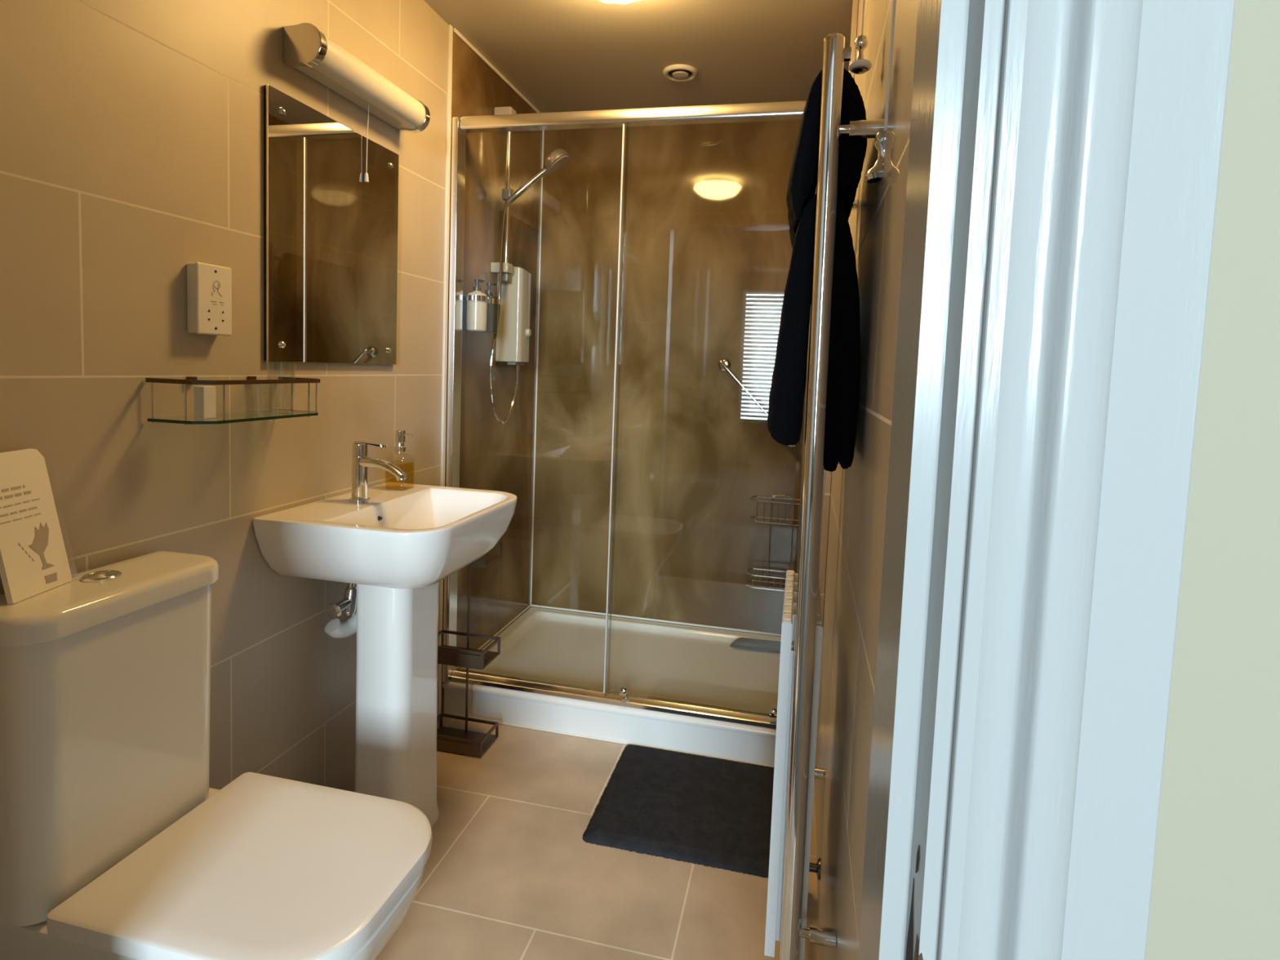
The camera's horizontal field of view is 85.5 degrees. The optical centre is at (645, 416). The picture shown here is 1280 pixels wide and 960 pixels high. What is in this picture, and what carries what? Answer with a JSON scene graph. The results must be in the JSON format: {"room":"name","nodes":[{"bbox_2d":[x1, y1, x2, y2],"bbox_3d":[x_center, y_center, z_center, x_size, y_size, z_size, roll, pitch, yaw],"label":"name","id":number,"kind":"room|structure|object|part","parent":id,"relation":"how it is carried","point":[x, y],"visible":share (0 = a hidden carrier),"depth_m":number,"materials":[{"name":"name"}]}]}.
{"room":"bathroom","nodes":[
{"label":"bathroom","id":0,"kind":"room"},
{"bbox_2d":[0,0,448,791],"bbox_3d":[-0.904,-0.059,1.490,0.100,2.287,1.665,3,4,13],"label":"wall","id":1,"kind":"structure","parent":0,"point":[131,131],"depth_m":1.36,"materials":[{"name":"tile"}]},
{"bbox_2d":[186,262,231,336],"bbox_3d":[-0.857,-0.228,1.358,0.031,0.136,0.083,3,4,13],"label":"socket","id":2,"kind":"object","parent":1,"relation":"attached to","point":[209,286],"visible":1,"depth_m":1.34,"materials":[{"name":"white plastic"}]},
{"bbox_2d":[145,376,319,425],"bbox_3d":[-0.807,-0.036,1.398,0.130,0.084,0.329,3,4,13],"label":"glass shelf","id":3,"kind":"object","parent":1,"relation":"attached to","point":[224,418],"visible":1,"depth_m":1.32,"materials":[{"name":"green"}]},
{"bbox_2d":[194,386,216,418],"bbox_3d":[-0.825,-0.026,1.296,0.022,0.060,0.028,3,4,13],"label":"packet","id":4,"kind":"object","parent":3,"relation":"on","point":[204,396],"visible":1,"depth_m":1.28,"materials":[{"name":"white cardboard"}]},
{"bbox_3d":[-0.804,-0.072,1.395,0.127,0.008,0.329,3,4,13],"label":"gallery rail","id":5,"kind":"part","parent":3,"relation":"part of","materials":[{"name":"silver metal"}]},
{"bbox_3d":[-0.809,0.000,1.401,0.124,0.005,0.323,3,4,13],"label":"glass plate","id":6,"kind":"part","parent":3,"relation":"part of","materials":[{"name":"clear glass"}]},
{"bbox_2d":[242,385,275,414],"bbox_3d":[-0.803,-0.038,1.437,0.060,0.066,0.060,3,4,13],"label":"glass tumbler","id":7,"kind":"object","parent":3,"relation":"on","point":[250,413],"visible":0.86,"depth_m":1.44,"materials":[{"name":"clear glass"}]},
{"bbox_2d":[266,361,296,413],"bbox_3d":[-0.789,-0.063,1.499,0.058,0.108,0.058,3,4,13],"label":"glass tumbler","id":8,"kind":"object","parent":3,"relation":"on","point":[277,411],"visible":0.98,"depth_m":1.50,"materials":[{"name":"clear glass"}]},
{"bbox_2d":[263,84,399,364],"bbox_3d":[-0.767,-0.430,1.741,0.018,0.594,0.494,3,4,13],"label":"wall mirror","id":9,"kind":"object","parent":1,"relation":"attached to","point":[331,234],"visible":1,"depth_m":1.68,"materials":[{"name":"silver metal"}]},
{"bbox_2d":[284,22,430,182],"bbox_3d":[-0.708,-0.743,1.749,0.094,0.270,0.456,3,4,13],"label":"wall light","id":10,"kind":"object","parent":1,"relation":"attached to","point":[307,49],"visible":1,"depth_m":1.66,"materials":[{"name":"white glass"}]},
{"bbox_3d":[-0.706,-0.834,1.743,0.090,0.080,0.410,3,4,13],"label":"lamp shade","id":11,"kind":"part","parent":10,"relation":"part of","materials":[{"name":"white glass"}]},
{"bbox_3d":[-0.721,-0.706,1.794,0.011,0.190,0.037,0,5,-32],"label":"pull cord","id":12,"kind":"part","parent":10,"relation":"part of","materials":[{"name":"beige plastic"}]},
{"bbox_2d":[437,24,453,715],"bbox_3d":[-0.666,-0.107,2.289,0.009,2.286,0.018,3,4,13],"label":"trim","id":13,"kind":"structure","parent":1,"relation":"attached to","point":[450,27],"depth_m":2.26,"materials":[{"name":"white metal"}]},
{"bbox_2d":[440,31,542,713],"bbox_3d":[-0.627,-0.134,2.691,0.106,2.287,0.806,3,4,13],"label":"wall panel","id":14,"kind":"object","parent":1,"relation":"attached to","point":[495,455],"visible":0.36,"depth_m":2.64,"materials":[{"name":"brown stone"}]},
{"bbox_2d":[462,294,499,304],"bbox_3d":[-0.575,-0.407,2.423,0.083,0.022,0.180,3,4,13],"label":"holder","id":15,"kind":"object","parent":14,"relation":"attached to","point":[468,297],"visible":0.65,"depth_m":2.36,"materials":[{"name":"silver metal"}]},
{"bbox_2d":[466,279,487,331],"bbox_3d":[-0.582,-0.382,2.383,0.068,0.178,0.068,3,4,13],"label":"pump bottle","id":16,"kind":"object","parent":15,"relation":"in","point":[476,313],"visible":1,"depth_m":2.36,"materials":[{"name":"beige plastic"}]},
{"bbox_2d":[479,282,498,333],"bbox_3d":[-0.561,-0.388,2.474,0.067,0.178,0.067,3,4,13],"label":"pump bottle","id":17,"kind":"object","parent":15,"relation":"hanging from","point":[492,308],"visible":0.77,"depth_m":2.45,"materials":[{"name":"grey plastic"}]},
{"bbox_2d":[490,106,516,282],"bbox_3d":[-0.527,-0.816,2.566,0.072,0.628,0.054,3,4,13],"label":"riser rail","id":18,"kind":"object","parent":14,"relation":"attached to","point":[507,268],"visible":0.75,"depth_m":2.55,"materials":[{"name":"silver metal"}]},
{"bbox_2d":[489,148,569,423],"bbox_3d":[-0.412,-0.469,2.577,0.244,1.013,0.250,3,4,13],"label":"shower","id":19,"kind":"object","parent":18,"relation":"attached to","point":[557,158],"visible":0.96,"depth_m":2.52,"materials":[{"name":"silver metal"}]},
{"bbox_3d":[-0.432,-0.840,2.523,0.148,0.134,0.027,2,4,1],"label":"handle","id":20,"kind":"part","parent":19,"relation":"part of","materials":[{"name":"silver metal"}]},
{"bbox_2d":[495,266,531,371],"bbox_3d":[-0.503,-0.376,2.699,0.106,0.401,0.136,3,4,13],"label":"shower","id":21,"kind":"object","parent":14,"relation":"attached to","point":[513,334],"visible":0.98,"depth_m":2.65,"materials":[{"name":"beige plastic"}]},
{"bbox_2d":[515,364,519,371],"bbox_3d":[-0.508,-0.190,2.740,0.018,0.024,0.018,3,4,13],"label":"outlet","id":22,"kind":"object","parent":21,"relation":"attached to","point":[517,366],"depth_m":2.73,"materials":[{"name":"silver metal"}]},
{"bbox_2d":[453,27,540,112],"bbox_3d":[-0.529,-1.264,2.602,0.007,0.014,0.786,3,4,13],"label":"trim","id":23,"kind":"structure","parent":1,"relation":"attached to","point":[455,31],"depth_m":2.49,"materials":[{"name":"white"}]},
{"bbox_2d":[374,716,818,959],"bbox_3d":[-0.202,1.142,1.808,1.456,0.100,2.691,3,4,13],"label":"floor","id":24,"kind":"structure","parent":0,"point":[510,873],"depth_m":1.64,"materials":[{"name":"tile"}]},
{"bbox_2d":[0,551,432,959],"bbox_3d":[-0.664,0.692,1.102,0.597,0.862,0.376,3,4,13],"label":"toilet","id":25,"kind":"object","parent":24,"relation":"on","point":[116,842],"visible":0.99,"depth_m":1.03,"materials":[{"name":"white ceramic"}]},
{"bbox_2d":[55,503,78,577],"bbox_3d":[-0.925,0.203,1.060,0.026,0.120,0.106,2,4,-3],"label":"card stand","id":26,"kind":"object","parent":25,"relation":"on","point":[61,517],"visible":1,"depth_m":1.11,"materials":[{"name":"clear plastic"}]},
{"bbox_2d":[0,448,72,604],"bbox_3d":[-0.922,0.158,1.028,0.050,0.212,0.108,2,4,-3],"label":"card","id":27,"kind":"object","parent":26,"relation":"on","point":[33,559],"visible":1,"depth_m":1.03,"materials":[{"name":"white paper"}]},
{"bbox_3d":[-0.585,0.727,1.092,0.414,0.005,0.350,3,4,13],"label":"seat","id":28,"kind":"part","parent":25,"relation":"part of","materials":[{"name":"white plastic"}]},
{"bbox_3d":[-0.866,0.281,1.107,0.158,0.041,0.345,3,4,13],"label":"cistern lid","id":29,"kind":"part","parent":25,"relation":"part of","materials":[{"name":"white ceramic"}]},
{"bbox_3d":[-0.586,0.707,1.091,0.439,0.032,0.364,3,4,13],"label":"seat lid","id":30,"kind":"part","parent":25,"relation":"part of","materials":[{"name":"white plastic"}]},
{"bbox_2d":[253,482,517,826],"bbox_3d":[-0.611,0.648,1.750,0.430,0.862,0.521,3,4,13],"label":"basin","id":31,"kind":"object","parent":24,"relation":"on","point":[397,546],"visible":0.84,"depth_m":1.68,"materials":[{"name":"white ceramic"}]},
{"bbox_2d":[349,440,406,502],"bbox_3d":[-0.666,0.140,1.723,0.153,0.150,0.049,3,4,13],"label":"tap","id":32,"kind":"object","parent":31,"relation":"on","point":[361,461],"visible":1,"depth_m":1.72,"materials":[{"name":"silver metal"}]},
{"bbox_3d":[-0.687,0.082,1.724,0.092,0.036,0.037,3,4,13],"label":"lever","id":33,"kind":"part","parent":32,"relation":"part of","materials":[{"name":"silver metal"}]},
{"bbox_3d":[-0.651,0.131,1.719,0.124,0.055,0.033,3,4,13],"label":"spout","id":34,"kind":"part","parent":32,"relation":"part of","materials":[{"name":"silver metal"}]},
{"bbox_3d":[-0.597,0.295,1.725,0.430,0.154,0.521,3,4,13],"label":"bowl","id":35,"kind":"part","parent":31,"relation":"part of","materials":[{"name":"white ceramic"}]},
{"bbox_2d":[385,430,413,490],"bbox_3d":[-0.679,0.119,1.914,0.065,0.163,0.062,3,4,13],"label":"soap dispenser","id":36,"kind":"object","parent":31,"relation":"on","point":[400,435],"visible":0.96,"depth_m":1.90,"materials":[{"name":"silver glass"}]},
{"bbox_2d":[436,539,502,757],"bbox_3d":[-0.583,0.697,2.195,0.207,0.696,0.128,3,4,13],"label":"shower caddy","id":37,"kind":"object","parent":24,"relation":"on","point":[460,741],"visible":0.55,"depth_m":2.19,"materials":[{"name":"brown metal"}]},
{"bbox_2d":[436,712,498,757],"bbox_3d":[-0.595,1.020,2.217,0.207,0.048,0.128,3,4,13],"label":"basket","id":38,"kind":"object","parent":37,"relation":"on","point":[460,741],"depth_m":2.21,"materials":[{"name":"brown metal"}]},
{"bbox_2d":[437,629,500,670],"bbox_3d":[-0.585,0.740,2.198,0.207,0.054,0.128,3,4,13],"label":"basket","id":39,"kind":"object","parent":37,"relation":"on","point":[468,657],"depth_m":2.14,"materials":[{"name":"brown metal"}]},
{"bbox_2d":[466,539,502,568],"bbox_3d":[-0.573,0.422,2.175,0.207,0.055,0.128,3,4,13],"label":"basket","id":40,"kind":"object","parent":37,"relation":"on","point":[486,560],"depth_m":2.15,"materials":[{"name":"brown metal"}]},
{"bbox_2d":[442,607,781,765],"bbox_3d":[-0.007,0.979,2.632,1.253,0.122,0.788,3,4,13],"label":"shower tray","id":41,"kind":"object","parent":24,"relation":"on","point":[664,660],"visible":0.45,"depth_m":2.50,"materials":[{"name":"white plastic"}]},
{"bbox_2d":[452,714,773,767],"bbox_3d":[-0.092,1.061,2.253,1.206,0.006,0.004,3,4,13],"label":"trim","id":42,"kind":"structure","parent":41,"relation":"attached to","point":[503,723],"depth_m":2.25,"materials":[{"name":"white"}]},
{"bbox_2d":[442,100,826,728],"bbox_3d":[-0.052,-0.003,2.196,1.244,1.893,0.058,3,4,13],"label":"shower door","id":43,"kind":"structure","parent":41,"relation":"on","point":[784,110],"depth_m":2.24,"materials":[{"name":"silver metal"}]},
{"bbox_3d":[-0.087,0.925,2.268,1.193,0.030,0.036,3,4,13],"label":"rail","id":44,"kind":"part","parent":43,"relation":"part of","materials":[{"name":"silver metal"}]},
{"bbox_3d":[-0.018,-0.924,2.134,1.193,0.044,0.042,3,4,13],"label":"rail","id":45,"kind":"part","parent":43,"relation":"part of","materials":[{"name":"silver metal"}]},
{"bbox_2d":[729,637,781,652],"bbox_3d":[0.460,0.929,2.807,0.237,0.033,0.060,3,4,10],"label":"mat","id":46,"kind":"object","parent":41,"relation":"on","point":[740,642],"visible":0.85,"depth_m":2.79,"materials":[{"name":"grey rubber"}]},
{"bbox_2d":[582,744,773,877],"bbox_3d":[0.128,1.085,1.956,0.503,0.017,0.475,3,4,13],"label":"bath mat","id":47,"kind":"object","parent":24,"relation":"on","point":[713,812],"visible":0.91,"depth_m":1.90,"materials":[{"name":"black fabric"}]},
{"bbox_2d":[423,0,853,112],"bbox_3d":[-0.098,-1.241,1.697,1.456,0.100,2.571,3,4,13],"label":"ceiling","id":48,"kind":"structure","parent":0,"point":[562,55],"depth_m":2.30,"materials":[{"name":"grey paint"}]},
{"bbox_2d":[600,0,639,4],"bbox_3d":[-0.079,-1.150,1.796,0.272,0.092,0.272,3,4,13],"label":"ceiling lamp","id":49,"kind":"object","parent":48,"relation":"attached to","point":[621,2],"visible":1,"depth_m":1.87,"materials":[{"name":"white glass"}]},
{"bbox_2d":[662,64,697,81],"bbox_3d":[0.124,-1.230,2.490,0.126,0.016,0.126,3,4,13],"label":"ceiling vent","id":50,"kind":"object","parent":48,"relation":"in","point":[676,73],"visible":1,"depth_m":2.48,"materials":[{"name":"white plastic"}]},
{"bbox_2d":[848,0,871,74],"bbox_3d":[0.357,-0.843,1.099,0.037,0.574,0.037,3,4,13],"label":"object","id":51,"kind":"object","parent":48,"relation":"hanging from","point":[860,66],"visible":1,"depth_m":1.11,"materials":[{"name":"beige"}]},
{"bbox_3d":[0.347,-0.592,1.117,0.021,0.043,0.021,3,4,13],"label":"knob","id":52,"kind":"part","parent":51,"relation":"part of","materials":[{"name":"silver metal"}]},
{"bbox_3d":[0.358,-0.871,1.097,0.003,0.516,0.003,3,4,13],"label":"cord","id":53,"kind":"part","parent":51,"relation":"part of","materials":[{"name":"beige plastic"}]},
{"bbox_2d":[865,0,900,184],"bbox_3d":[0.247,-0.664,0.642,0.033,0.874,0.033,3,4,13],"label":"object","id":54,"kind":"object","parent":48,"relation":"hanging from","point":[883,171],"visible":1,"depth_m":0.66,"materials":[{"name":"silver metal"}]},
{"bbox_3d":[0.231,-0.252,0.671,0.033,0.048,0.033,3,4,13],"label":"knob","id":55,"kind":"part","parent":54,"relation":"part of","materials":[{"name":"silver metal"}]},
{"bbox_3d":[0.250,-0.686,0.640,0.009,0.830,0.003,3,4,13],"label":"cord","id":56,"kind":"part","parent":54,"relation":"part of","materials":[{"name":"beige plastic"}]},
{"bbox_2d":[530,120,805,636],"bbox_3d":[0.131,-0.126,2.984,1.456,2.287,0.100,3,4,13],"label":"wall","id":57,"kind":"structure","parent":0,"point":[707,249],"depth_m":2.94,"materials":[{"name":"brown stone"}]},
{"bbox_2d":[455,604,530,668],"bbox_3d":[-0.605,0.881,2.777,0.006,0.008,0.739,3,4,13],"label":"trim","id":58,"kind":"structure","parent":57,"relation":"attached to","point":[529,606],"depth_m":2.85,"materials":[{"name":"white"}]},
{"bbox_2d":[529,129,544,606],"bbox_3d":[-0.481,-0.215,3.064,0.007,2.166,0.006,3,4,13],"label":"trim","id":59,"kind":"structure","parent":57,"relation":"attached to","point":[543,134],"depth_m":3.06,"materials":[{"name":"white metal"}]},
{"bbox_2d":[531,604,781,635],"bbox_3d":[0.082,0.890,3.004,1.232,0.008,0.006,3,4,13],"label":"trim","id":60,"kind":"structure","parent":57,"relation":"attached to","point":[532,605],"depth_m":3.01,"materials":[{"name":"white"}]},
{"bbox_2d":[717,357,799,448],"bbox_3d":[0.457,-0.055,2.828,0.352,0.361,0.067,3,4,13],"label":"grab rail","id":61,"kind":"object","parent":57,"relation":"attached to","point":[724,364],"visible":0.56,"depth_m":2.81,"materials":[{"name":"silver metal"}]},
{"bbox_2d":[746,494,800,591],"bbox_3d":[0.544,0.520,2.812,0.253,0.393,0.108,3,4,13],"label":"wire rack","id":62,"kind":"object","parent":57,"relation":"attached to","point":[792,524],"visible":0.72,"depth_m":2.84,"materials":[{"name":"silver metal"}]},
{"bbox_2d":[746,568,796,591],"bbox_3d":[0.537,0.670,2.821,0.253,0.056,0.103,3,4,13],"label":"basket","id":63,"kind":"object","parent":62,"relation":"on","point":[767,569],"depth_m":2.81,"materials":[{"name":"silver metal"}]},
{"bbox_2d":[749,495,800,525],"bbox_3d":[0.548,0.383,2.800,0.253,0.091,0.103,3,4,13],"label":"basket","id":64,"kind":"object","parent":62,"relation":"on","point":[793,508],"depth_m":2.79,"materials":[{"name":"silver metal"}]},
{"bbox_2d":[813,0,918,959],"bbox_3d":[0.417,0.012,1.193,0.100,2.287,1.665,3,4,13],"label":"wall","id":65,"kind":"structure","parent":0,"point":[859,491],"depth_m":1.03,"materials":[{"name":"tile"}]},
{"bbox_2d":[764,33,884,959],"bbox_3d":[0.322,0.290,1.312,0.108,1.707,0.570,3,4,13],"label":"towel radiator","id":66,"kind":"object","parent":65,"relation":"attached to","point":[795,770],"visible":0.98,"depth_m":1.05,"materials":[{"name":"silver metal"}]},
{"bbox_3d":[0.248,0.602,1.270,0.016,0.566,0.300,3,4,13],"label":"panel","id":67,"kind":"part","parent":66,"relation":"part of","materials":[{"name":"white metal"}]},
{"bbox_2d":[783,570,822,640],"bbox_3d":[0.280,0.340,1.242,0.060,0.044,0.274,3,4,13],"label":"grille","id":68,"kind":"object","parent":66,"relation":"attached to","point":[791,580],"depth_m":1.17,"materials":[{"name":"white"}]},
{"bbox_3d":[0.295,0.605,1.260,0.016,0.566,0.300,3,4,13],"label":"panel","id":69,"kind":"part","parent":66,"relation":"part of","materials":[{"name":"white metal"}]},
{"bbox_2d":[767,194,860,471],"bbox_3d":[0.311,-0.141,1.264,0.143,0.427,0.447,3,4,13],"label":"bathrobe sleeve","id":70,"kind":"object","parent":66,"relation":"hanging from","point":[786,397],"visible":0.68,"depth_m":1.05,"materials":[{"name":"black fabric"}]},
{"bbox_2d":[786,67,866,247],"bbox_3d":[0.317,-0.418,1.231,0.119,0.229,0.414,3,4,13],"label":"towel","id":71,"kind":"object","parent":66,"relation":"hanging from","point":[802,180],"visible":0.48,"depth_m":1.03,"materials":[{"name":"black fabric"}]},
{"bbox_2d":[819,0,858,625],"bbox_3d":[0.545,-0.041,2.016,0.015,2.286,0.020,3,4,13],"label":"trim","id":72,"kind":"structure","parent":65,"relation":"attached to","point":[855,3],"depth_m":2.03,"materials":[{"name":"silver metal"}]},
{"bbox_2d":[822,3,858,620],"bbox_3d":[0.689,-0.063,2.395,0.104,2.287,0.806,3,4,13],"label":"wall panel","id":73,"kind":"object","parent":65,"relation":"attached to","point":[847,68],"depth_m":2.04,"materials":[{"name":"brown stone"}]},
{"bbox_2d":[1145,0,1279,959],"bbox_3d":[0.764,-0.459,0.141,5.500,3.400,0.020,3,4,13],"label":"wall","id":74,"kind":"structure","parent":0,"point":[1215,895],"depth_m":0.28,"materials":[{"name":"beige"}]},
{"bbox_3d":[-0.437,0.029,0.495,1.456,2.287,0.075,3,4,13],"label":"wall","id":75,"kind":"structure","parent":0,"visible":0},
{"bbox_2d":[857,0,1005,959],"bbox_3d":[-0.249,0.169,0.440,0.940,2.030,0.106,3,4,13],"label":"door","id":76,"kind":"structure","parent":75,"relation":"in","point":[958,46],"depth_m":0.31,"materials":[{"name":"grey paint"}]},
{"bbox_2d":[937,0,1235,959],"bbox_3d":[0.174,0.175,0.296,0.083,2.070,0.017,3,4,13],"label":"door frame","id":77,"kind":"structure","parent":75,"relation":"attached to","point":[1111,113],"depth_m":0.28,"materials":[{"name":"grey paint"}]}
]}

